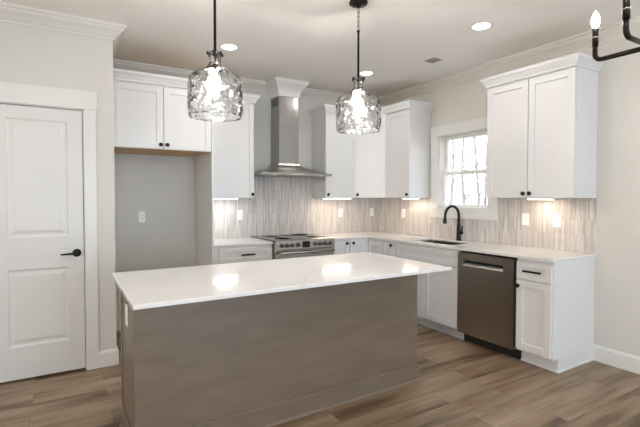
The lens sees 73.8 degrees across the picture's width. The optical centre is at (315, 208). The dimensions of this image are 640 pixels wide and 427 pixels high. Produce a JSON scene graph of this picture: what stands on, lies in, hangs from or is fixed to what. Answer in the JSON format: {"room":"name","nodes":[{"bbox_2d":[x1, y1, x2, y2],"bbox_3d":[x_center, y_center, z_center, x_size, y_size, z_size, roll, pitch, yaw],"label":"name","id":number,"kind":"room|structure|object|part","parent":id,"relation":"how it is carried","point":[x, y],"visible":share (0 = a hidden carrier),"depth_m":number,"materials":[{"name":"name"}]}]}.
{"room":"kitchen","nodes":[
{"label":"kitchen","id":0,"kind":"room"},
{"bbox_2d":[0,21,116,350],"bbox_3d":[-3.185,-0.073,2.704,3.458,2.800,0.120,-1,2,-31],"label":"wall","id":1,"kind":"structure","parent":0,"point":[29,55],"depth_m":3.44,"materials":[{"name":"beige paint"}]},
{"bbox_2d":[0,82,98,382],"bbox_3d":[-2.149,0.188,3.301,0.826,2.245,0.167,-1,2,-31],"label":"door","id":2,"kind":"structure","parent":1,"relation":"in","point":[49,324],"depth_m":3.31,"materials":[{"name":"white paint"}]},
{"bbox_3d":[-1.935,0.354,3.370,0.144,0.064,0.059,-1,2,-31],"label":"handle","id":3,"kind":"part","parent":2,"relation":"part of","materials":[{"name":"black metal"}]},
{"bbox_2d":[114,87,367,317],"bbox_3d":[-2.168,-0.120,4.458,7.000,2.800,0.150,-1,2,-31],"label":"wall","id":4,"kind":"structure","parent":0,"point":[163,187],"depth_m":4.68,"materials":[{"name":"beige paint"}]},
{"bbox_2d":[116,318,120,330],"bbox_3d":[-1.765,1.208,4.638,0.924,0.135,0.015,-1,2,-31],"label":"baseboard","id":5,"kind":"structure","parent":4,"relation":"attached to","point":[118,320],"depth_m":4.45,"materials":[{"name":"white paint"}]},
{"bbox_2d":[138,211,144,221],"bbox_3d":[-1.859,0.087,4.555,0.072,0.118,0.009,-1,2,-31],"label":"wall outlet","id":6,"kind":"object","parent":4,"relation":"attached to","point":[141,214],"visible":1,"depth_m":4.55,"materials":[{"name":"white plastic"}]},
{"bbox_2d":[113,68,210,156],"bbox_3d":[-1.560,-0.916,4.313,0.996,0.689,0.680,-1,2,-31],"label":"upper cabinet","id":7,"kind":"object","parent":4,"relation":"attached to","point":[151,117],"visible":0.8,"depth_m":4.02,"materials":[{"name":"white paint"}]},
{"bbox_3d":[-1.648,-0.859,3.939,0.454,0.588,0.020,-1,2,-31],"label":"door","id":8,"kind":"part","parent":7,"relation":"part of","materials":[{"name":"white paint"}]},
{"bbox_3d":[-1.470,-1.214,4.155,0.996,0.086,0.330,-1,2,-31],"label":"crown molding","id":9,"kind":"part","parent":7,"relation":"part of","materials":[{"name":"white paint"}]},
{"bbox_3d":[-1.616,-0.575,4.343,0.884,0.005,0.588,-1,2,-31],"label":"panel","id":10,"kind":"part","parent":7,"relation":"part of","materials":[{"name":"brown wood"}]},
{"bbox_3d":[-1.253,-0.865,4.174,0.454,0.588,0.020,-1,2,-31],"label":"door","id":11,"kind":"part","parent":7,"relation":"part of","materials":[{"name":"white paint"}]},
{"bbox_2d":[213,91,259,197],"bbox_3d":[-0.986,-0.700,4.823,0.609,1.150,0.402,-1,2,-31],"label":"upper cabinet","id":12,"kind":"object","parent":4,"relation":"attached to","point":[233,140],"visible":0.66,"depth_m":4.72,"materials":[{"name":"white paint"}]},
{"bbox_3d":[-0.986,-1.231,4.808,0.609,0.086,0.402,-1,2,-31],"label":"crown molding","id":13,"kind":"part","parent":12,"relation":"part of","materials":[{"name":"white paint"}]},
{"bbox_2d":[237,210,242,219],"bbox_3d":[-0.907,0.077,5.110,0.072,0.118,0.009,-1,2,-31],"label":"wall outlet","id":14,"kind":"object","parent":4,"relation":"attached to","point":[239,212],"visible":1,"depth_m":5.11,"materials":[{"name":"white plastic"}]},
{"bbox_2d":[266,77,308,99],"bbox_3d":[-0.362,-1.447,5.208,0.451,0.188,0.348,-1,2,-31],"label":"crown molding","id":15,"kind":"structure","parent":4,"relation":"attached to","point":[277,86],"depth_m":5.10,"materials":[{"name":"white paint"}]},
{"bbox_2d":[254,96,331,177],"bbox_3d":[-0.318,-0.892,5.148,0.914,1.005,0.499,-1,2,-31],"label":"range hood","id":16,"kind":"object","parent":4,"relation":"attached to","point":[284,110],"visible":0.96,"depth_m":5.15,"materials":[{"name":"silver metal"}]},
{"bbox_2d":[214,176,375,238],"bbox_3d":[-0.235,-0.011,5.519,2.594,0.805,0.010,-1,2,-31],"label":"backsplash","id":17,"kind":"structure","parent":4,"relation":"attached to","point":[279,205],"depth_m":5.44,"materials":[{"name":"tile"}]},
{"bbox_2d":[308,104,355,197],"bbox_3d":[0.231,-0.719,5.547,0.523,1.150,0.402,-1,2,-31],"label":"upper cabinet","id":18,"kind":"object","parent":4,"relation":"attached to","point":[333,152],"visible":0.82,"depth_m":5.44,"materials":[{"name":"white paint"}]},
{"bbox_3d":[0.231,-1.251,5.533,0.522,0.086,0.402,-1,2,-31],"label":"crown molding","id":19,"kind":"part","parent":18,"relation":"part of","materials":[{"name":"white paint"}]},
{"bbox_2d":[322,198,351,198],"bbox_3d":[0.280,-0.135,5.549,0.440,0.014,0.044,-1,2,-31],"label":"light","id":20,"kind":"object","parent":18,"relation":"attached to","point":[322,198],"visible":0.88,"depth_m":5.52,"materials":[{"name":"white plastic"}]},
{"bbox_3d":[0.324,-0.667,5.444,0.465,1.052,0.020,-1,2,-31],"label":"door","id":21,"kind":"part","parent":18,"relation":"part of","materials":[{"name":"white paint"}]},
{"bbox_2d":[338,208,342,216],"bbox_3d":[0.342,0.055,5.853,0.072,0.118,0.009,-1,2,-31],"label":"wall outlet","id":22,"kind":"object","parent":4,"relation":"attached to","point":[340,210],"visible":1,"depth_m":5.85,"materials":[{"name":"white plastic"}]},
{"bbox_2d":[356,107,385,197],"bbox_3d":[0.767,-0.724,5.733,0.632,1.150,0.632,-1,2,-31],"label":"upper cabinet","id":23,"kind":"object","parent":4,"relation":"attached to","point":[370,148],"visible":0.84,"depth_m":5.51,"materials":[{"name":"white paint"}]},
{"bbox_3d":[0.703,-1.249,5.468,0.367,0.086,0.052,0,2,14],"label":"crown molding","id":24,"kind":"part","parent":23,"relation":"part of","materials":[{"name":"white paint"}]},
{"bbox_2d":[370,208,373,215],"bbox_3d":[0.809,0.048,6.131,0.072,0.118,0.009,-1,2,-31],"label":"light switch","id":25,"kind":"object","parent":4,"relation":"attached to","point":[371,209],"visible":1,"depth_m":6.13,"materials":[{"name":"white plastic"}]},
{"bbox_2d":[0,0,639,97],"bbox_3d":[0.044,-1.470,0.704,7.300,0.100,8.800,-1,2,-31],"label":"ceiling","id":26,"kind":"structure","parent":0,"point":[314,42],"depth_m":3.64,"materials":[{"name":"paint"}]},
{"bbox_2d":[187,0,242,121],"bbox_3d":[-0.597,-1.007,2.527,0.325,0.924,0.329,0,2,-3],"label":"pendant light","id":27,"kind":"object","parent":26,"relation":"hanging from","point":[216,87],"visible":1,"depth_m":2.51,"materials":[{"name":"clear glass"}]},
{"bbox_3d":[-0.598,-1.088,2.525,0.022,0.362,0.021,-1,2,-31],"label":"rod","id":28,"kind":"part","parent":27,"relation":"part of","materials":[{"name":"brown metal"}]},
{"bbox_2d":[212,64,217,74],"bbox_3d":[-0.598,-0.853,2.532,0.038,0.112,0.037,-1,2,-31],"label":"socket","id":29,"kind":"object","parent":27,"relation":"attached to","point":[214,67],"depth_m":2.51,"materials":[{"name":"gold metal"}]},
{"bbox_3d":[-0.598,-0.737,2.536,0.330,0.379,0.328,-1,2,-31],"label":"lamp shade","id":30,"kind":"part","parent":27,"relation":"part of","materials":[{"name":"clear glass"}]},
{"bbox_3d":[-0.598,-0.736,2.535,0.060,0.121,0.060,-1,2,-31],"label":"bulb","id":31,"kind":"part","parent":27,"relation":"part of","materials":[{"name":"white glass"}]},
{"bbox_2d":[219,44,238,50],"bbox_3d":[-0.805,-1.503,3.963,0.180,0.008,0.180,-1,2,-31],"label":"recessed light","id":32,"kind":"object","parent":26,"relation":"in","point":[229,47],"visible":1,"depth_m":3.97,"materials":[{"name":"white paint"}]},
{"bbox_2d":[335,0,380,133],"bbox_3d":[0.307,-1.021,3.067,0.339,0.924,0.340,-1,2,-31],"label":"pendant light","id":33,"kind":"object","parent":26,"relation":"hanging from","point":[359,105],"visible":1,"depth_m":3.04,"materials":[{"name":"clear glass"}]},
{"bbox_3d":[0.307,-0.752,3.074,0.328,0.379,0.329,-1,2,-31],"label":"lamp shade","id":34,"kind":"part","parent":33,"relation":"part of","materials":[{"name":"clear glass"}]},
{"bbox_3d":[0.307,-0.751,3.073,0.060,0.121,0.060,-1,2,-31],"label":"bulb","id":35,"kind":"part","parent":33,"relation":"part of","materials":[{"name":"white glass"}]},
{"bbox_3d":[0.307,-1.102,3.064,0.022,0.362,0.021,-1,2,-31],"label":"rod","id":36,"kind":"part","parent":33,"relation":"part of","materials":[{"name":"brown metal"}]},
{"bbox_2d":[359,71,373,75],"bbox_3d":[0.573,-1.526,4.801,0.180,0.008,0.180,-1,2,-31],"label":"recessed light","id":37,"kind":"object","parent":26,"relation":"in","point":[363,73],"visible":0.98,"depth_m":4.80,"materials":[{"name":"white paint"}]},
{"bbox_2d":[425,57,442,62],"bbox_3d":[1.199,-1.513,4.344,0.130,0.010,0.130,-1,2,-31],"label":"ceiling vent","id":38,"kind":"object","parent":26,"relation":"in","point":[431,60],"visible":1,"depth_m":4.33,"materials":[{"name":"grey metal"}]},
{"bbox_2d":[470,22,492,30],"bbox_3d":[1.355,-1.490,3.481,0.180,0.008,0.180,-1,2,-31],"label":"recessed light","id":39,"kind":"object","parent":26,"relation":"in","point":[480,26],"visible":1,"depth_m":3.48,"materials":[{"name":"white paint"}]},
{"bbox_2d":[591,0,639,61],"bbox_3d":[1.531,-1.091,1.931,0.379,0.724,0.379,0,2,14],"label":"chandelier","id":40,"kind":"object","parent":26,"relation":"hanging from","point":[626,5],"visible":1,"depth_m":2.03,"materials":[{"name":"brown metal"}]},
{"bbox_3d":[1.408,-0.951,2.141,0.039,0.090,0.038,-1,2,-31],"label":"candle bulb","id":41,"kind":"part","parent":40,"relation":"part of","materials":[{"name":"white glass"}]},
{"bbox_3d":[1.466,-0.775,2.048,0.024,0.087,0.252,-1,2,-31],"label":"arm","id":42,"kind":"part","parent":40,"relation":"part of","materials":[{"name":"brown metal"}]},
{"bbox_3d":[1.423,-0.771,1.875,0.252,0.087,0.024,-1,2,-31],"label":"arm","id":43,"kind":"part","parent":40,"relation":"part of","materials":[{"name":"brown metal"}]},
{"bbox_2d":[0,324,639,426],"bbox_3d":[0.070,1.402,0.884,7.150,0.050,8.650,-1,2,-31],"label":"floor","id":44,"kind":"structure","parent":0,"point":[464,383],"depth_m":2.95,"materials":[{"name":"wood"}]},
{"bbox_2d":[195,96,213,265],"bbox_3d":[-1.201,0.041,4.584,0.021,2.470,0.628,-1,2,-31],"label":"panel","id":45,"kind":"object","parent":44,"relation":"on","point":[204,163],"visible":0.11,"depth_m":4.51,"materials":[{"name":"white paint"}]},
{"bbox_2d":[214,244,271,264],"bbox_3d":[-0.903,0.826,4.762,0.648,0.892,0.662,-1,2,-31],"label":"base cabinet","id":46,"kind":"object","parent":44,"relation":"on","point":[246,253],"visible":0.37,"depth_m":4.49,"materials":[{"name":"white paint"}]},
{"bbox_2d":[214,237,272,246],"bbox_3d":[-0.907,0.368,4.757,0.648,0.022,0.647,-1,2,-31],"label":"countertop","id":47,"kind":"structure","parent":46,"relation":"on","point":[223,242],"depth_m":4.64,"materials":[{"name":"white stone"}]},
{"bbox_2d":[119,275,421,426],"bbox_3d":[-0.219,0.874,2.957,2.060,0.894,0.572,-1,2,-31],"label":"kitchen island","id":48,"kind":"object","parent":44,"relation":"on","point":[269,359],"visible":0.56,"depth_m":2.62,"materials":[{"name":"beige wood"}]},
{"bbox_2d":[125,303,127,326],"bbox_3d":[-1.078,0.605,2.426,0.009,0.118,0.072,-1,2,-31],"label":"wall outlet","id":49,"kind":"object","parent":48,"relation":"attached to","point":[126,306],"visible":1,"depth_m":2.41,"materials":[{"name":"white plastic"}]},
{"bbox_3d":[-1.084,0.887,2.451,0.012,0.894,0.518,-1,2,-31],"label":"panel","id":50,"kind":"part","parent":48,"relation":"part of","materials":[{"name":"beige wood"}]},
{"bbox_3d":[-0.196,1.312,2.930,2.060,0.018,0.482,-1,2,-31],"label":"shoe molding","id":51,"kind":"part","parent":48,"relation":"part of","materials":[{"name":"beige wood"}]},
{"bbox_3d":[-0.200,1.259,2.935,2.032,0.124,0.468,-1,2,-31],"label":"molding","id":52,"kind":"part","parent":48,"relation":"part of","materials":[{"name":"beige wood"}]},
{"bbox_2d":[112,252,451,309],"bbox_3d":[-0.179,0.418,2.834,2.048,0.022,0.955,-1,2,-31],"label":"island countertop","id":53,"kind":"structure","parent":48,"relation":"on","point":[144,289],"depth_m":2.60,"materials":[{"name":"white stone"}]},
{"bbox_2d":[251,233,334,259],"bbox_3d":[-0.267,0.796,5.070,0.778,0.934,0.750,-1,2,-31],"label":"range","id":54,"kind":"object","parent":44,"relation":"on","point":[284,246],"visible":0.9,"depth_m":4.81,"materials":[{"name":"silver metal"}]},
{"bbox_2d":[251,233,328,241],"bbox_3d":[-0.294,0.340,5.102,0.778,0.014,0.647,-1,2,-31],"label":"cooktop","id":55,"kind":"object","parent":54,"relation":"in","point":[280,237],"depth_m":5.01,"materials":[{"name":"black glass"}]},
{"bbox_2d":[272,242,334,259],"bbox_3d":[-0.263,0.796,5.071,0.758,0.875,0.748,-1,2,-31],"label":"oven","id":56,"kind":"object","parent":54,"relation":"in","point":[280,250],"depth_m":4.75,"materials":[{"name":"silver metal"}]},
{"bbox_3d":[-0.114,0.392,4.809,0.762,0.112,0.052,-1,2,-31],"label":"control panel","id":57,"kind":"part","parent":54,"relation":"part of","materials":[{"name":"silver metal"}]},
{"bbox_2d":[334,239,349,254],"bbox_3d":[0.150,0.809,5.391,0.264,0.892,0.658,-1,2,-31],"label":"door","id":58,"kind":"structure","parent":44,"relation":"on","point":[342,246],"depth_m":5.14,"materials":[{"name":"white paint"}]},
{"bbox_2d":[349,238,383,254],"bbox_3d":[0.719,0.803,5.584,0.907,0.892,0.909,-1,2,-31],"label":"base cabinet","id":59,"kind":"object","parent":44,"relation":"on","point":[358,245],"visible":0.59,"depth_m":5.26,"materials":[{"name":"white paint"}]},
{"bbox_3d":[0.532,0.768,5.279,0.268,0.752,0.020,-1,2,-31],"label":"door","id":60,"kind":"part","parent":59,"relation":"part of","materials":[{"name":"white paint"}]},
{"bbox_3d":[0.738,0.769,5.226,0.020,0.756,0.272,-1,2,-31],"label":"door","id":61,"kind":"part","parent":59,"relation":"part of","materials":[{"name":"white paint"}]},
{"bbox_2d":[315,231,595,261],"bbox_3d":[1.133,0.371,4.616,1.176,0.022,2.977,-1,2,-31],"label":"countertop","id":62,"kind":"structure","parent":59,"relation":"on","point":[540,254],"depth_m":4.20,"materials":[{"name":"white stone"}]},
{"bbox_2d":[423,240,462,244],"bbox_3d":[1.382,0.471,4.697,0.406,0.178,0.636,-1,2,-31],"label":"sink","id":63,"kind":"object","parent":62,"relation":"in","point":[431,241],"visible":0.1,"depth_m":4.92,"materials":[{"name":"black"}]},
{"bbox_2d":[443,205,462,240],"bbox_3d":[1.524,0.157,4.713,0.276,0.401,0.095,-1,2,-31],"label":"kitchen faucet","id":64,"kind":"object","parent":62,"relation":"on","point":[459,232],"visible":1,"depth_m":4.76,"materials":[{"name":"black metal"}]},
{"bbox_3d":[1.513,0.057,4.722,0.248,0.201,0.030,-1,2,-31],"label":"spout","id":65,"kind":"part","parent":64,"relation":"part of","materials":[{"name":"black metal"}]},
{"bbox_2d":[383,240,396,256],"bbox_3d":[1.117,0.815,5.159,0.658,0.892,0.224,-1,2,-31],"label":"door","id":66,"kind":"structure","parent":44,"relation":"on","point":[389,247],"depth_m":5.00,"materials":[{"name":"white paint"}]},
{"bbox_2d":[396,242,463,339],"bbox_3d":[1.406,0.828,4.673,0.658,0.892,0.903,-1,2,-31],"label":"base cabinet","id":67,"kind":"object","parent":44,"relation":"on","point":[437,292],"visible":0.47,"depth_m":4.38,"materials":[{"name":"white paint"}]},
{"bbox_3d":[1.042,0.861,4.718,0.020,0.596,0.443,-1,2,-31],"label":"door","id":68,"kind":"part","parent":67,"relation":"part of","materials":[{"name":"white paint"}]},
{"bbox_3d":[1.157,0.487,4.515,0.020,0.149,0.891,-1,2,-31],"label":"false drawer","id":69,"kind":"part","parent":67,"relation":"part of","materials":[{"name":"white paint"}]},
{"bbox_3d":[1.221,1.268,4.575,0.014,0.018,0.903,-1,2,-31],"label":"shoe molding","id":70,"kind":"part","parent":67,"relation":"part of","materials":[{"name":"white paint"}]},
{"bbox_3d":[1.271,0.871,4.333,0.020,0.596,0.443,-1,2,-31],"label":"door","id":71,"kind":"part","parent":67,"relation":"part of","materials":[{"name":"white paint"}]},
{"bbox_2d":[458,251,521,359],"bbox_3d":[1.790,0.852,4.022,0.610,0.880,0.604,-1,2,-31],"label":"dishwasher","id":72,"kind":"object","parent":44,"relation":"on","point":[486,282],"visible":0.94,"depth_m":3.84,"materials":[{"name":"grey metal"}]},
{"bbox_3d":[1.526,0.532,3.883,0.024,0.025,0.425,-1,2,-31],"label":"pocket handle","id":73,"kind":"part","parent":72,"relation":"part of","materials":[{"name":"silver metal"}]},
{"bbox_2d":[515,257,594,373],"bbox_3d":[2.033,0.857,3.618,0.662,0.892,0.326,-1,2,-31],"label":"base cabinet","id":74,"kind":"object","parent":44,"relation":"on","point":[555,300],"visible":0.98,"depth_m":3.48,"materials":[{"name":"white paint"}]},
{"bbox_3d":[1.756,0.515,3.457,0.032,0.017,0.152,-1,2,-31],"label":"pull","id":75,"kind":"part","parent":74,"relation":"part of","materials":[{"name":"black metal"}]},
{"bbox_3d":[1.779,0.889,3.481,0.020,0.586,0.296,-1,2,-31],"label":"door","id":76,"kind":"part","parent":74,"relation":"part of","materials":[{"name":"white paint"}]},
{"bbox_3d":[1.779,0.516,3.470,0.020,0.147,0.296,-1,2,-31],"label":"drawer","id":77,"kind":"part","parent":74,"relation":"part of","materials":[{"name":"white paint"}]},
{"bbox_3d":[1.843,1.296,3.531,0.014,0.018,0.302,-1,2,-31],"label":"shoe molding","id":78,"kind":"part","parent":74,"relation":"part of","materials":[{"name":"white paint"}]},
{"bbox_3d":[2.129,0.860,3.507,0.610,0.892,0.012,-1,2,-31],"label":"panel","id":79,"kind":"part","parent":74,"relation":"part of","materials":[{"name":"white paint"}]},
{"bbox_3d":[2.156,1.297,3.530,0.553,0.016,0.028,-1,2,-31],"label":"shoe molding","id":80,"kind":"part","parent":74,"relation":"part of","materials":[{"name":"white paint"}]},
{"bbox_2d":[382,33,639,356],"bbox_3d":[3.078,-0.071,2.635,0.150,2.800,8.650,-1,2,-31],"label":"wall","id":81,"kind":"structure","parent":0,"point":[617,259],"depth_m":3.52,"materials":[{"name":"beige paint"}]},
{"bbox_2d":[0,1,639,107],"bbox_3d":[0.044,-1.364,0.707,7.000,0.112,8.500,-1,2,-31],"label":"crown molding","id":82,"kind":"structure","parent":81,"relation":"attached to","point":[12,13],"depth_m":3.93,"materials":[{"name":"white paint"}]},
{"bbox_2d":[401,209,404,217],"bbox_3d":[1.167,0.062,5.675,0.009,0.118,0.072,-1,2,-31],"label":"wall outlet","id":83,"kind":"object","parent":81,"relation":"attached to","point":[402,210],"visible":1,"depth_m":5.67,"materials":[{"name":"white plastic"}]},
{"bbox_2d":[383,100,433,197],"bbox_3d":[1.144,-0.713,5.323,0.402,1.150,0.504,-1,2,-31],"label":"upper cabinet","id":84,"kind":"object","parent":81,"relation":"attached to","point":[408,122],"visible":1,"depth_m":5.20,"materials":[{"name":"white paint"}]},
{"bbox_3d":[1.013,-0.663,5.276,0.020,1.052,0.446,-1,2,-31],"label":"door","id":85,"kind":"part","parent":84,"relation":"part of","materials":[{"name":"white paint"}]},
{"bbox_3d":[1.145,-1.245,5.308,0.402,0.086,0.503,-1,2,-31],"label":"crown molding","id":86,"kind":"part","parent":84,"relation":"part of","materials":[{"name":"white paint"}]},
{"bbox_2d":[430,117,497,220],"bbox_3d":[1.725,-0.437,4.873,0.175,1.096,0.943,-1,2,-31],"label":"window","id":87,"kind":"structure","parent":81,"relation":"in","point":[440,135],"depth_m":5.04,"materials":[{"name":"white paint"}]},
{"bbox_3d":[1.732,-0.229,4.883,0.030,0.426,0.681,-1,2,-31],"label":"sash","id":88,"kind":"part","parent":87,"relation":"part of","materials":[{"name":"white glass"}]},
{"bbox_3d":[1.762,-0.628,4.890,0.030,0.454,0.681,-1,2,-31],"label":"sash","id":89,"kind":"part","parent":87,"relation":"part of","materials":[{"name":"white plastic"}]},
{"bbox_2d":[376,198,596,253],"bbox_3d":[1.635,0.114,4.908,0.010,0.476,2.977,-1,2,-31],"label":"backsplash","id":90,"kind":"structure","parent":81,"relation":"attached to","point":[577,231],"depth_m":4.28,"materials":[{"name":"tile"}]},
{"bbox_2d":[522,213,528,225],"bbox_3d":[2.058,0.104,4.178,0.009,0.118,0.072,-1,2,-31],"label":"light switch","id":91,"kind":"object","parent":81,"relation":"attached to","point":[525,216],"visible":1,"depth_m":4.17,"materials":[{"name":"white plastic"}]},
{"bbox_2d":[479,52,604,197],"bbox_3d":[2.009,-0.674,3.872,0.402,1.150,0.933,-1,2,-31],"label":"upper cabinet","id":92,"kind":"object","parent":81,"relation":"attached to","point":[542,117],"visible":1,"depth_m":3.66,"materials":[{"name":"white paint"}]},
{"bbox_3d":[1.788,-0.628,3.976,0.020,1.052,0.419,-1,2,-31],"label":"door","id":93,"kind":"part","parent":92,"relation":"part of","materials":[{"name":"white paint"}]},
{"bbox_2d":[527,198,554,199],"bbox_3d":[2.054,-0.090,3.894,0.044,0.014,0.240,-1,2,-31],"label":"light","id":94,"kind":"object","parent":92,"relation":"attached to","point":[527,198],"visible":1,"depth_m":3.87,"materials":[{"name":"white plastic"}]},
{"bbox_3d":[2.009,-1.206,3.857,0.402,0.086,0.933,-1,2,-31],"label":"crown molding","id":95,"kind":"part","parent":92,"relation":"part of","materials":[{"name":"white paint"}]},
{"bbox_3d":[2.000,-0.618,3.620,0.020,1.052,0.397,-1,2,-31],"label":"door","id":96,"kind":"part","parent":92,"relation":"part of","materials":[{"name":"white paint"}]},
{"bbox_2d":[553,214,560,226],"bbox_3d":[2.215,0.110,3.914,0.009,0.118,0.072,-1,2,-31],"label":"wall outlet","id":97,"kind":"object","parent":81,"relation":"attached to","point":[556,217],"visible":1,"depth_m":3.91,"materials":[{"name":"white plastic"}]},
{"bbox_2d":[596,198,597,253],"bbox_3d":[2.397,0.148,3.627,0.012,0.476,0.004,-1,2,-31],"label":"trim","id":98,"kind":"structure","parent":81,"relation":"attached to","point":[597,198],"depth_m":3.63,"materials":[{"name":"white paint"}]},
{"bbox_2d":[593,344,639,373],"bbox_3d":[3.804,1.298,1.290,0.015,0.135,5.532,-1,2,-31],"label":"baseboard","id":99,"kind":"structure","parent":81,"relation":"attached to","point":[625,361],"depth_m":3.50,"materials":[{"name":"white paint"}]},
{"bbox_3d":[-2.000,-0.107,3.975,0.120,2.800,0.852,-1,2,-31],"label":"wall","id":100,"kind":"structure","parent":0,"visible":0},
{"bbox_2d":[99,347,118,367],"bbox_3d":[-1.965,1.226,3.954,0.149,0.135,0.987,-1,2,-31],"label":"baseboard","id":101,"kind":"structure","parent":100,"relation":"attached to","point":[110,357],"depth_m":3.53,"materials":[{"name":"white paint"}]},
{"label":"outside","id":102,"kind":"structure","parent":0,"visible":0},
{"bbox_3d":[20.275,1.471,17.780,44.850,0.100,60.000,-1,2,-31],"label":"ground","id":103,"kind":"structure","parent":102,"visible":0},
{"bbox_2d":[448,140,466,203],"bbox_3d":[6.012,-3.624,20.789,4.545,10.035,3.753,-1,2,-36],"label":"bare tree","id":104,"kind":"object","parent":103,"relation":"on","point":[453,181],"visible":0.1,"depth_m":20.67,"materials":[{"name":"grey plant"}]},
{"bbox_2d":[452,135,487,204],"bbox_3d":[4.292,-2.202,12.062,2.946,7.654,3.325,-1,2,-27],"label":"bare tree","id":105,"kind":"object","parent":103,"relation":"on","point":[464,194],"visible":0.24,"depth_m":12.15,"materials":[{"name":"grey plant"}]},
{"bbox_2d":[461,136,486,204],"bbox_3d":[6.153,-2.394,15.044,4.021,7.879,3.746,1,2,32],"label":"bare tree","id":106,"kind":"object","parent":103,"relation":"on","point":[475,153],"visible":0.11,"depth_m":15.14,"materials":[{"name":"grey plant"}]},
{"bbox_2d":[475,135,487,204],"bbox_3d":[11.059,-4.726,26.045,4.356,11.961,4.839,0,2,-14],"label":"bare tree","id":107,"kind":"object","parent":103,"relation":"on","point":[485,183],"visible":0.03,"depth_m":26.04,"materials":[{"name":"grey plant"}]}
]}

